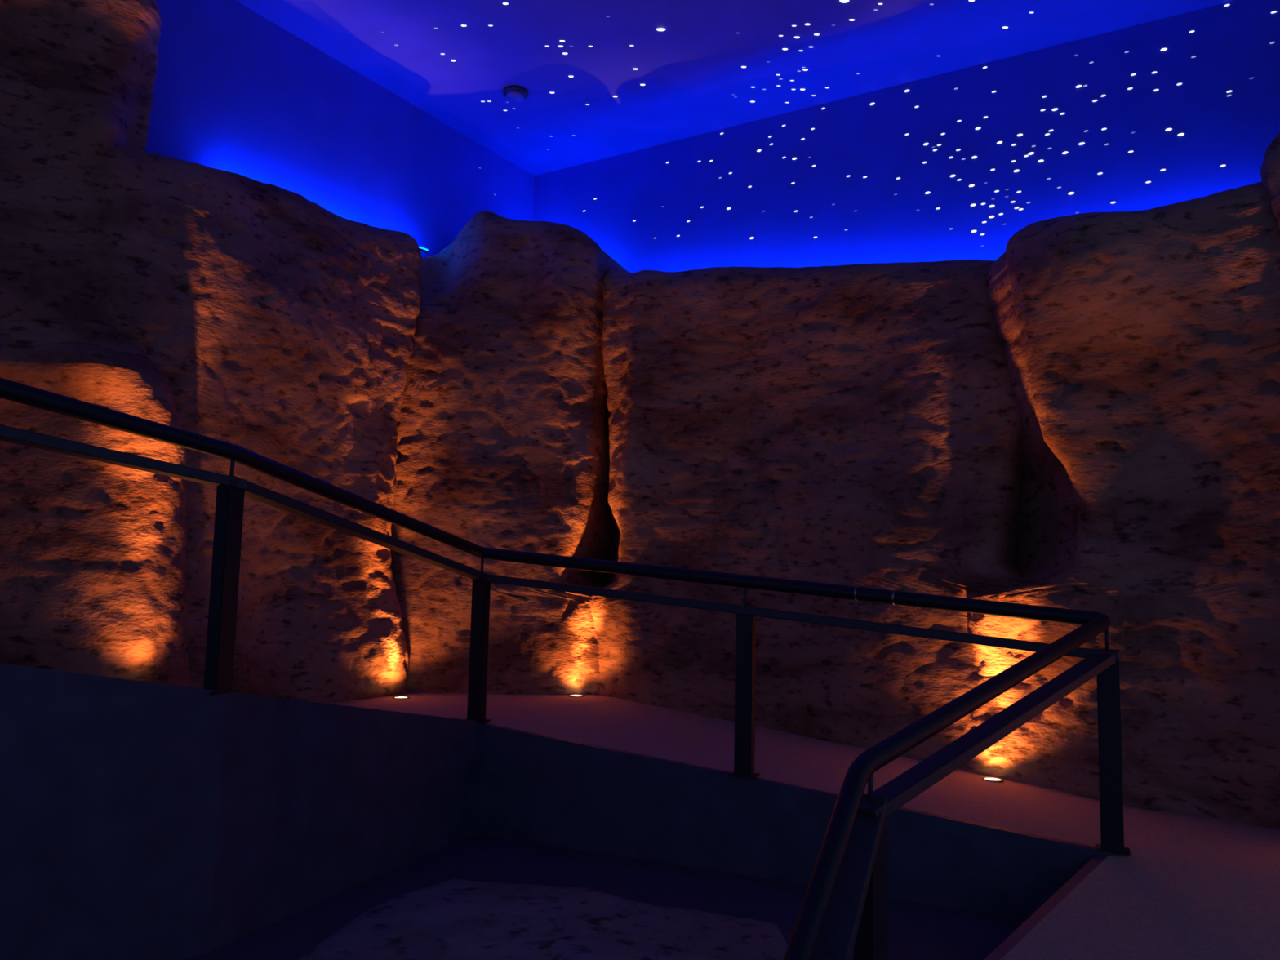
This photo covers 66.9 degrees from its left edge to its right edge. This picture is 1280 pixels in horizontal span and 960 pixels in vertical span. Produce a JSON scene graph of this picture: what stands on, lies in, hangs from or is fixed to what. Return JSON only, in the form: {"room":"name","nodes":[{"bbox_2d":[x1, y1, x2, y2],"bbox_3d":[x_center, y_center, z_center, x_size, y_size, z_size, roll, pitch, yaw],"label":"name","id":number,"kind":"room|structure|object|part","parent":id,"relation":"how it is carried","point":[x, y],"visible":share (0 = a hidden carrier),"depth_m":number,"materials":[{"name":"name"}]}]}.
{"room":"museum exhibit hall","nodes":[
{"label":"museum exhibit hall","id":0,"kind":"room"},
{"bbox_2d":[0,662,478,959],"bbox_3d":[-2.665,1.301,3.373,0.520,1.317,6.593,-3,-7,34],"label":"wall","id":1,"kind":"structure","parent":0,"point":[140,820],"depth_m":4.08,"materials":[{"name":"grey paint"}]},
{"bbox_2d":[145,0,534,257],"bbox_3d":[-4.090,-0.808,5.619,0.150,6.004,11.050,-2,-7,32],"label":"wall","id":2,"kind":"structure","parent":0,"point":[235,91],"depth_m":7.90,"materials":[{"name":"blue paint"}]},
{"bbox_2d":[419,246,428,252],"bbox_3d":[-2.131,-2.079,8.570,0.175,0.060,0.543,-2,-7,32],"label":"led strip","id":3,"kind":"object","parent":2,"relation":"attached to","point":[421,249],"visible":0.18,"depth_m":8.72,"materials":[{"name":"blue plastic"}]},
{"bbox_2d":[185,834,1026,959],"bbox_3d":[0.590,1.800,0.963,8.130,0.120,8.600,-2,-7,32],"label":"floor","id":4,"kind":"structure","parent":0,"point":[916,931],"depth_m":4.96,"materials":[{"name":"carpet"}]},
{"bbox_2d":[297,879,787,959],"bbox_3d":[-0.445,2.007,4.026,2.251,0.062,2.149,-2,-7,32],"label":"stone slab","id":5,"kind":"object","parent":4,"relation":"on","point":[452,919],"visible":1,"depth_m":4.38,"materials":[{"name":"grey stone"}]},
{"bbox_2d":[235,0,1235,176],"bbox_3d":[0.369,-4.047,3.224,10.473,0.150,11.050,-2,-7,32],"label":"ceiling","id":6,"kind":"structure","parent":0,"point":[690,70],"depth_m":7.88,"materials":[{"name":"blue paint"}]},
{"bbox_2d":[502,84,528,102],"bbox_3d":[-1.107,-3.417,8.606,0.220,0.078,0.220,-2,-7,32],"label":"smoke detector","id":7,"kind":"object","parent":6,"relation":"attached to","point":[513,93],"visible":1,"depth_m":8.55,"materials":[{"name":"plastic"}]},
{"bbox_2d":[840,0,848,2],"bbox_3d":[1.511,-3.540,7.163,0.068,0.011,0.029,1,-6,0],"label":"bulb","id":8,"kind":"object","parent":6,"relation":"attached to","point":[841,1],"visible":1,"depth_m":7.16,"materials":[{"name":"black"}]},
{"bbox_2d":[474,722,1112,919],"bbox_3d":[0.597,1.874,5.411,3.678,0.732,0.064,-1,-6,25],"label":"wall","id":9,"kind":"structure","parent":0,"point":[531,787],"depth_m":5.46,"materials":[{"name":"grey paint"}]},
{"bbox_2d":[317,693,1279,959],"bbox_3d":[0.278,1.175,2.589,10.323,1.435,10.900,-2,-7,32],"label":"floor","id":10,"kind":"structure","parent":0,"point":[1189,886],"depth_m":5.03,"materials":[{"name":"carpet"}]},
{"bbox_2d":[0,0,189,687],"bbox_3d":[-3.875,-1.037,4.795,1.074,4.625,3.726,-2,-7,32],"label":"rock face","id":11,"kind":"object","parent":10,"relation":"on","point":[93,575],"visible":0.8,"depth_m":5.57,"materials":[{"name":"stone"}]},
{"bbox_2d":[0,133,422,702],"bbox_3d":[-2.827,-0.269,6.722,0.784,3.954,3.283,-2,-7,32],"label":"rock face","id":12,"kind":"object","parent":10,"relation":"on","point":[280,326],"visible":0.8,"depth_m":6.70,"materials":[{"name":"stone"}]},
{"bbox_2d":[392,696,410,699],"bbox_3d":[-1.810,1.659,7.340,0.132,0.028,0.132,-2,-7,32],"label":"uplight","id":13,"kind":"object","parent":10,"relation":"on","point":[393,697],"visible":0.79,"depth_m":7.32,"materials":[{"name":"metal"}]},
{"bbox_2d":[390,210,627,695],"bbox_3d":[-0.941,-0.211,8.556,2.568,4.300,1.451,1,-6,0],"label":"rock face","id":14,"kind":"object","parent":10,"relation":"on","point":[502,426],"visible":0.77,"depth_m":8.01,"materials":[{"name":"stone"}]},
{"bbox_2d":[0,377,1130,959],"bbox_3d":[-0.428,0.751,3.702,3.966,2.477,4.780,-2,-7,32],"label":"ramp railing","id":15,"kind":"object","parent":10,"relation":"on","point":[844,906],"visible":0.99,"depth_m":4.28,"materials":[{"name":"metal"}]},
{"bbox_3d":[-2.490,-0.210,3.553,0.105,0.313,2.176,-4,-8,39],"label":"rail","id":16,"kind":"part","parent":15,"relation":"part of","materials":[{"name":"metal"}]},
{"bbox_3d":[-1.839,0.473,4.288,0.075,0.928,0.100,-1,-6,21],"label":"post","id":17,"kind":"part","parent":15,"relation":"part of","materials":[{"name":"black metal"}]},
{"bbox_3d":[-1.849,0.925,4.242,0.110,0.010,0.150,-1,-6,21],"label":"plate","id":18,"kind":"part","parent":15,"relation":"part of","materials":[{"name":"black metal"}]},
{"bbox_3d":[-1.432,0.325,5.334,0.100,0.459,2.299,-1,-6,21],"label":"rail","id":19,"kind":"part","parent":15,"relation":"part of","materials":[{"name":"metal"}]},
{"bbox_3d":[-1.055,1.549,6.240,0.150,0.010,0.110,-1,-6,25],"label":"plate","id":20,"kind":"part","parent":15,"relation":"part of","materials":[{"name":"black metal"}]},
{"bbox_3d":[-1.045,1.095,6.286,0.100,0.930,0.075,-1,-6,25],"label":"post","id":21,"kind":"part","parent":15,"relation":"part of","materials":[{"name":"black metal"}]},
{"bbox_3d":[0.588,1.661,5.459,0.150,0.010,0.110,-1,-6,25],"label":"plate","id":22,"kind":"part","parent":15,"relation":"part of","materials":[{"name":"black metal"}]},
{"bbox_3d":[0.598,1.208,5.505,0.100,0.930,0.075,-1,-6,25],"label":"post","id":23,"kind":"part","parent":15,"relation":"part of","materials":[{"name":"black metal"}]},
{"bbox_3d":[0.629,0.749,5.542,3.772,0.365,0.100,-1,-6,25],"label":"rail","id":24,"kind":"part","parent":15,"relation":"part of","materials":[{"name":"metal"}]},
{"bbox_3d":[0.548,1.462,2.829,0.104,0.869,1.077,-2,-7,28],"label":"rail","id":25,"kind":"part","parent":15,"relation":"part of","materials":[{"name":"metal"}]},
{"bbox_3d":[0.776,1.546,3.255,0.100,0.856,0.075,7,-8,-43],"label":"post","id":26,"kind":"part","parent":15,"relation":"part of","materials":[{"name":"black metal"}]},
{"bbox_3d":[1.539,0.993,4.024,2.162,0.502,0.100,7,-8,-43],"label":"rail","id":27,"kind":"part","parent":15,"relation":"part of","materials":[{"name":"metal"}]},
{"bbox_3d":[2.283,1.323,4.704,0.100,0.930,0.075,-1,-6,25],"label":"post","id":28,"kind":"part","parent":15,"relation":"part of","materials":[{"name":"black metal"}]},
{"bbox_3d":[2.273,1.777,4.658,0.150,0.010,0.110,-1,-6,25],"label":"plate","id":29,"kind":"part","parent":15,"relation":"part of","materials":[{"name":"black metal"}]},
{"bbox_2d":[568,693,584,697],"bbox_3d":[-0.507,1.724,7.694,0.132,0.028,0.132,-2,-7,32],"label":"uplight","id":30,"kind":"object","parent":10,"relation":"on","point":[575,695],"visible":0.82,"depth_m":7.66,"materials":[{"name":"metal"}]},
{"bbox_2d":[589,259,1070,793],"bbox_3d":[1.066,0.122,7.651,4.665,4.122,1.200,-2,-7,32],"label":"rock face","id":31,"kind":"object","parent":10,"relation":"on","point":[860,424],"visible":0.83,"depth_m":7.17,"materials":[{"name":"stone"}]},
{"bbox_2d":[981,776,1004,782],"bbox_3d":[2.174,1.856,5.972,0.132,0.028,0.132,-2,-7,32],"label":"uplight","id":32,"kind":"object","parent":10,"relation":"on","point":[995,780],"visible":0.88,"depth_m":5.95,"materials":[{"name":"glass"}]},
{"bbox_2d":[962,181,1279,830],"bbox_3d":[3.310,0.119,5.716,3.780,3.874,1.433,-2,-7,32],"label":"rock face","id":33,"kind":"object","parent":10,"relation":"on","point":[1141,348],"visible":0.86,"depth_m":5.64,"materials":[{"name":"stone"}]},
{"bbox_2d":[1259,132,1279,232],"bbox_3d":[4.335,-0.129,5.245,1.515,4.319,1.463,-2,-7,32],"label":"rock face","id":34,"kind":"object","parent":10,"relation":"on","point":[1269,170],"visible":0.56,"depth_m":5.30,"materials":[{"name":"stone"}]},
{"bbox_2d":[533,0,1279,272],"bbox_3d":[3.227,-0.457,7.481,10.323,6.004,0.150,-2,-7,32],"label":"wall","id":35,"kind":"structure","parent":0,"point":[857,139],"depth_m":8.01,"materials":[{"name":"blue paint"}]},
{"bbox_2d":[984,854,1107,959],"bbox_3d":[1.554,1.911,3.996,1.925,0.415,0.050,7,-8,-43],"label":"wall","id":36,"kind":"structure","parent":0,"point":[1025,927],"depth_m":4.18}
]}

